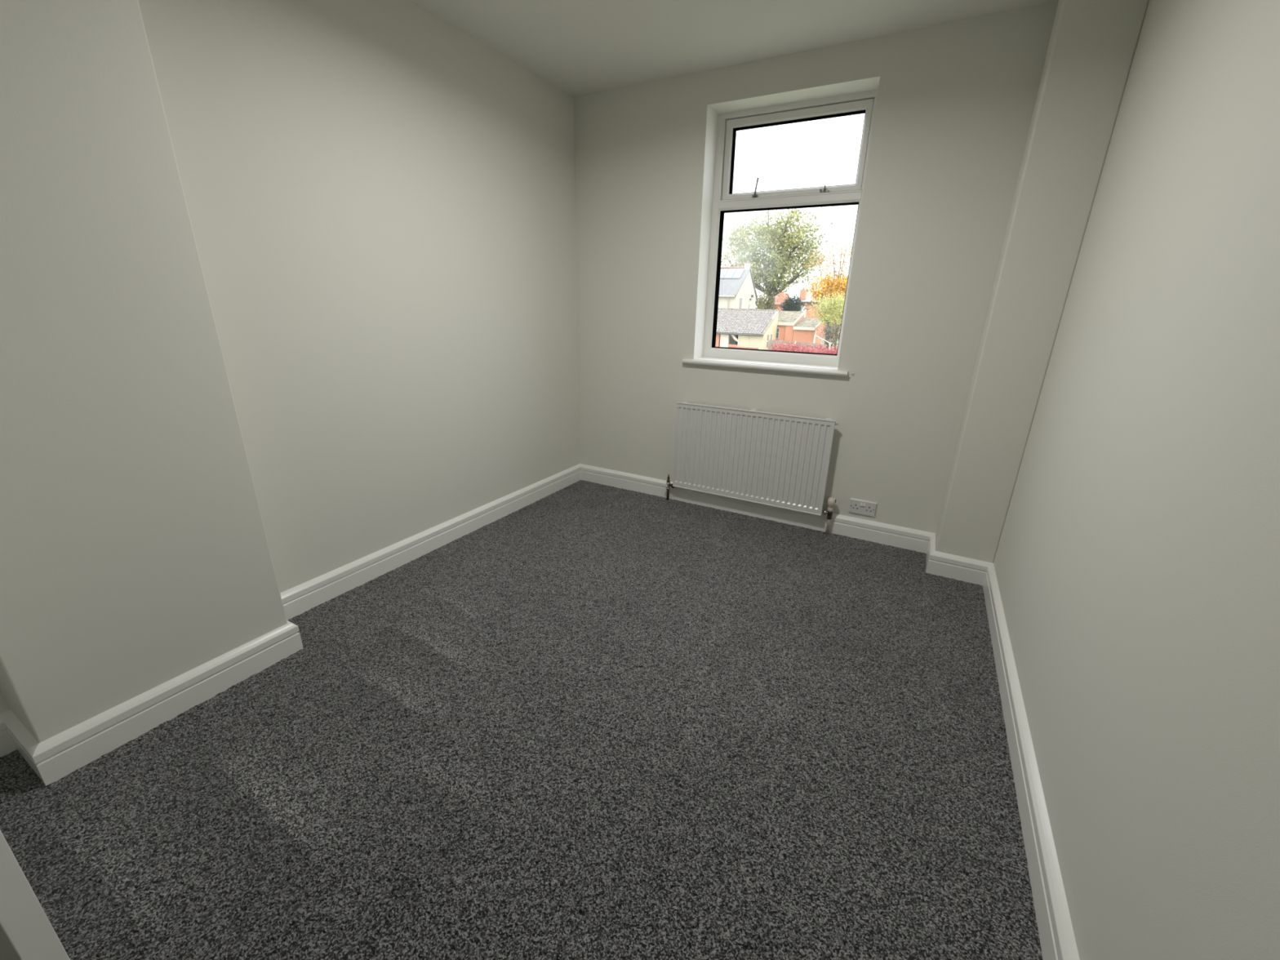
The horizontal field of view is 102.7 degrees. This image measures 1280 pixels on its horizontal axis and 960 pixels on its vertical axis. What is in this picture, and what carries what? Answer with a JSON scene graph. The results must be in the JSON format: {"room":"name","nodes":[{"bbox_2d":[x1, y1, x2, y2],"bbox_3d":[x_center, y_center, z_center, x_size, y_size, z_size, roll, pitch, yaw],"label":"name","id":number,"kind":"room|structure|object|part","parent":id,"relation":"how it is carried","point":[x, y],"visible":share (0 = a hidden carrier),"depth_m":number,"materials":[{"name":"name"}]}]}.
{"room":"empty bedroom","nodes":[
{"label":"empty bedroom","id":0,"kind":"room"},
{"bbox_2d":[0,0,287,742],"bbox_3d":[-1.569,-0.447,1.355,0.244,2.475,0.645,11,22,27],"label":"wall","id":1,"kind":"structure","parent":0,"point":[135,554],"depth_m":1.38,"materials":[{"name":"white paint"}]},
{"bbox_2d":[0,463,581,786],"bbox_3d":[-1.146,0.420,2.490,0.266,0.131,3.325,11,22,27],"label":"baseboard","id":2,"kind":"structure","parent":1,"relation":"attached to","point":[53,758],"depth_m":1.77,"materials":[{"name":"white paint"}]},
{"bbox_2d":[0,0,580,713],"bbox_3d":[-1.477,-0.623,1.869,0.120,2.675,4.700,11,22,27],"label":"wall","id":3,"kind":"structure","parent":0,"point":[380,199],"depth_m":2.24,"materials":[{"name":"white paint"}]},
{"bbox_2d":[0,830,70,959],"bbox_3d":[-1.954,0.003,0.623,1.592,2.090,0.661,-7,21,-23],"label":"door","id":4,"kind":"structure","parent":3,"relation":"in","point":[26,931],"depth_m":0.94,"materials":[{"name":"white paint"}]},
{"bbox_2d":[0,480,1042,959],"bbox_3d":[-0.339,0.814,1.577,2.645,0.008,4.284,11,22,27],"label":"floor","id":5,"kind":"structure","parent":0,"point":[591,721],"depth_m":1.48,"materials":[{"name":"grey carpet"}]},
{"bbox_2d":[408,0,1058,96],"bbox_3d":[-0.780,-1.704,1.102,4.111,0.100,4.700,11,22,27],"label":"ceiling","id":6,"kind":"structure","parent":0,"point":[580,47],"depth_m":2.32,"materials":[{"name":"white paint"}]},
{"bbox_2d":[573,0,1058,533],"bbox_3d":[0.795,-0.990,3.073,2.641,2.675,0.300,11,22,27],"label":"wall","id":7,"kind":"structure","parent":0,"point":[955,103],"depth_m":2.77,"materials":[{"name":"white paint"}]},
{"bbox_2d":[672,401,838,515],"bbox_3d":[0.679,-0.152,3.191,0.990,0.578,0.078,11,22,27],"label":"radiator","id":8,"kind":"object","parent":7,"relation":"attached to","point":[775,460],"visible":1,"depth_m":3.14,"materials":[{"name":"white metal"}]},
{"bbox_2d":[664,474,674,500],"bbox_3d":[0.205,0.054,3.521,0.067,0.194,0.036,11,22,27],"label":"radiator valve","id":9,"kind":"object","parent":8,"relation":"attached to","point":[668,485],"visible":0.98,"depth_m":3.51,"materials":[{"name":"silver metal"}]},
{"bbox_2d":[822,497,835,534],"bbox_3d":[1.117,0.216,3.046,0.065,0.238,0.045,11,22,27],"label":"radiator valve","id":10,"kind":"object","parent":8,"relation":"attached to","point":[831,501],"visible":1,"depth_m":3.02,"materials":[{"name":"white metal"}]},
{"bbox_2d":[580,463,935,553],"bbox_3d":[0.582,0.149,3.383,2.390,0.131,0.022,11,22,27],"label":"baseboard","id":11,"kind":"structure","parent":7,"relation":"attached to","point":[917,540],"depth_m":3.24,"materials":[{"name":"white paint"}]},
{"bbox_2d":[681,356,853,377],"bbox_3d":[0.759,-0.687,3.091,1.020,0.038,0.194,11,22,27],"label":"windowsill","id":12,"kind":"structure","parent":7,"relation":"attached to","point":[801,370],"depth_m":3.03,"materials":[{"name":"white"}]},
{"bbox_2d":[703,89,878,366],"bbox_3d":[0.830,-1.384,2.984,0.886,1.375,0.105,11,22,27],"label":"window","id":13,"kind":"structure","parent":7,"relation":"in","point":[724,201],"depth_m":2.92,"materials":[{"name":"white plastic"}]},
{"bbox_3d":[0.848,-1.805,2.844,0.778,0.405,0.072,11,23,27],"label":"sash","id":14,"kind":"part","parent":13,"relation":"part of","materials":[{"name":"white plastic"}]},
{"bbox_2d":[848,497,877,516],"bbox_3d":[1.293,0.161,2.977,0.146,0.086,0.014,11,22,27],"label":"power socket","id":15,"kind":"object","parent":7,"relation":"attached to","point":[855,506],"visible":1,"depth_m":2.97,"materials":[{"name":"white plastic"}]},
{"bbox_2d":[935,0,1149,563],"bbox_3d":[1.708,-0.703,2.306,0.251,2.475,0.249,11,22,27],"label":"wall pillar","id":16,"kind":"structure","parent":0,"point":[1092,44],"depth_m":2.12,"materials":[{"name":"white paint"}]},
{"bbox_2d":[925,533,992,586],"bbox_3d":[1.668,0.414,2.689,0.273,0.131,0.271,11,22,27],"label":"baseboard","id":17,"kind":"structure","parent":16,"relation":"attached to","point":[968,570],"depth_m":2.58,"materials":[{"name":"white paint"}]},
{"bbox_2d":[993,0,1279,959],"bbox_3d":[0.939,-0.137,0.624,0.120,2.675,4.700,11,22,27],"label":"wall","id":18,"kind":"structure","parent":0,"point":[1136,562],"depth_m":1.02,"materials":[{"name":"white paint"}]},
{"bbox_2d":[982,563,1079,959],"bbox_3d":[0.748,1.026,0.865,0.022,0.131,4.031,11,22,27],"label":"baseboard","id":19,"kind":"structure","parent":18,"relation":"attached to","point":[1055,931],"depth_m":1.33,"materials":[{"name":"white paint"}]},
{"label":"outside","id":20,"kind":"structure","parent":0,"visible":0},
{"bbox_2d":[821,337,839,349],"bbox_3d":[30.065,-23.843,87.155,150.000,0.200,179.100,11,22,27],"label":"ground","id":21,"kind":"structure","parent":20,"point":[822,340],"depth_m":80.28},
{"bbox_2d":[718,261,757,308],"bbox_3d":[7.853,-22.648,66.194,12.450,10.340,8.830,11,22,27],"label":"house","id":22,"kind":"structure","parent":21,"relation":"on","point":[737,290],"depth_m":61.90,"materials":[{"name":"paint"}]},
{"bbox_3d":[10.108,-25.405,63.053,1.000,1.172,1.673,11,22,27],"label":"solar panel","id":23,"kind":"part","parent":22,"relation":"part of","materials":[{"name":"white glass"}]},
{"bbox_3d":[11.018,-25.222,62.584,1.000,1.172,1.673,11,22,27],"label":"solar panel","id":24,"kind":"part","parent":22,"relation":"part of","materials":[{"name":"white glass"}]},
{"bbox_3d":[11.928,-25.040,62.115,1.000,1.172,1.673,11,22,27],"label":"solar panel","id":25,"kind":"part","parent":22,"relation":"part of","materials":[{"name":"white glass"}]},
{"bbox_2d":[728,346,758,349],"bbox_3d":[9.103,-10.897,45.482,2.650,1.760,0.250,11,22,27],"label":"wall","id":26,"kind":"structure","parent":21,"relation":"on","point":[728,346],"depth_m":45.10,"materials":[{"name":"red brick"}]},
{"bbox_2d":[715,307,780,350],"bbox_3d":[8.744,-15.147,52.908,9.630,4.910,5.209,11,22,27],"label":"outbuilding","id":27,"kind":"structure","parent":21,"relation":"on","point":[736,327],"depth_m":51.00,"materials":[{"name":"beige"}]},
{"bbox_2d":[755,286,778,309],"bbox_3d":[18.081,-23.994,74.579,4.922,7.821,4.860,-10,22,-30],"label":"shrub","id":28,"kind":"object","parent":21,"relation":"on","point":[766,304],"visible":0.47,"depth_m":73.31,"materials":[{"name":"green plant"}]},
{"bbox_2d":[720,207,832,308],"bbox_3d":[19.829,-31.864,77.925,17.802,20.617,11.964,11,22,27],"label":"tree","id":29,"kind":"object","parent":21,"relation":"on","point":[784,261],"visible":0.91,"depth_m":75.30,"materials":[{"name":"green plant"}]},
{"bbox_2d":[773,292,789,311],"bbox_3d":[27.797,-33.306,102.239,2.700,7.700,7.745,11,22,27],"label":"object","id":30,"kind":"structure","parent":21,"relation":"on","point":[776,298],"depth_m":98.72,"materials":[{"name":"orange brick"}]},
{"bbox_2d":[776,311,805,342],"bbox_3d":[14.867,-15.582,54.707,4.010,4.810,4.260,11,22,27],"label":"garage","id":31,"kind":"structure","parent":21,"relation":"on","point":[787,320],"depth_m":52.76,"materials":[{"name":"orange brick"}]},
{"bbox_2d":[777,293,808,311],"bbox_3d":[17.099,-17.699,57.874,3.408,6.831,3.234,11,22,27],"label":"shrub","id":32,"kind":"object","parent":21,"relation":"on","point":[793,304],"visible":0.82,"depth_m":56.65,"materials":[{"name":"green plant"}]},
{"bbox_2d":[767,339,826,350],"bbox_3d":[13.686,-10.989,45.058,5.020,2.405,0.170,11,22,27],"label":"fence","id":33,"kind":"object","parent":21,"relation":"on","point":[771,342],"visible":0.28,"depth_m":45.10,"materials":[{"name":"beige"}]},
{"bbox_2d":[799,306,806,317],"bbox_3d":[18.462,-17.410,59.386,1.100,5.350,1.100,11,22,27],"label":"cover","id":34,"kind":"object","parent":21,"relation":"on","point":[804,306],"visible":0.16,"depth_m":58.29,"materials":[{"name":"white"}]},
{"bbox_2d":[768,338,837,354],"bbox_3d":[13.117,-9.235,39.257,6.591,2.867,2.354,11,22,27],"label":"hedge","id":35,"kind":"object","parent":21,"relation":"on","point":[819,349],"visible":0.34,"depth_m":39.01,"materials":[{"name":"red plant"}]},
{"bbox_2d":[792,317,823,344],"bbox_3d":[17.450,-14.684,53.261,2.270,4.170,4.260,11,22,27],"label":"garage","id":36,"kind":"structure","parent":21,"relation":"on","point":[804,331],"depth_m":51.80,"materials":[{"name":"orange brick"}]},
{"bbox_2d":[813,334,831,348],"bbox_3d":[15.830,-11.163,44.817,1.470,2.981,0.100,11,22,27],"label":"handrail","id":37,"kind":"object","parent":21,"relation":"on","point":[815,335],"visible":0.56,"depth_m":44.46,"materials":[{"name":"beige metal"}]},
{"bbox_2d":[799,287,845,337],"bbox_3d":[34.637,-30.994,94.791,9.400,8.500,8.765,11,22,27],"label":"house","id":38,"kind":"structure","parent":21,"relation":"on","point":[802,292],"depth_m":92.37,"materials":[{"name":"orange brick"}]},
{"bbox_2d":[804,289,844,349],"bbox_3d":[18.680,-14.592,48.937,6.141,6.891,4.634,11,22,27],"label":"tree","id":39,"kind":"object","parent":21,"relation":"on","point":[837,306],"visible":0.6,"depth_m":48.17,"materials":[{"name":"green plant"}]},
{"bbox_2d":[801,233,852,348],"bbox_3d":[23.509,-22.650,61.771,8.078,13.921,7.038,-6,21,-21],"label":"tree","id":40,"kind":"object","parent":21,"relation":"on","point":[838,284],"visible":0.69,"depth_m":60.92,"materials":[{"name":"orange plant"}]},
{"bbox_2d":[817,313,840,349],"bbox_3d":[17.207,-12.545,46.217,2.688,4.751,2.458,11,22,27],"label":"shrub","id":41,"kind":"object","parent":21,"relation":"on","point":[835,326],"visible":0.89,"depth_m":45.85,"materials":[{"name":"green plant"}]}
]}

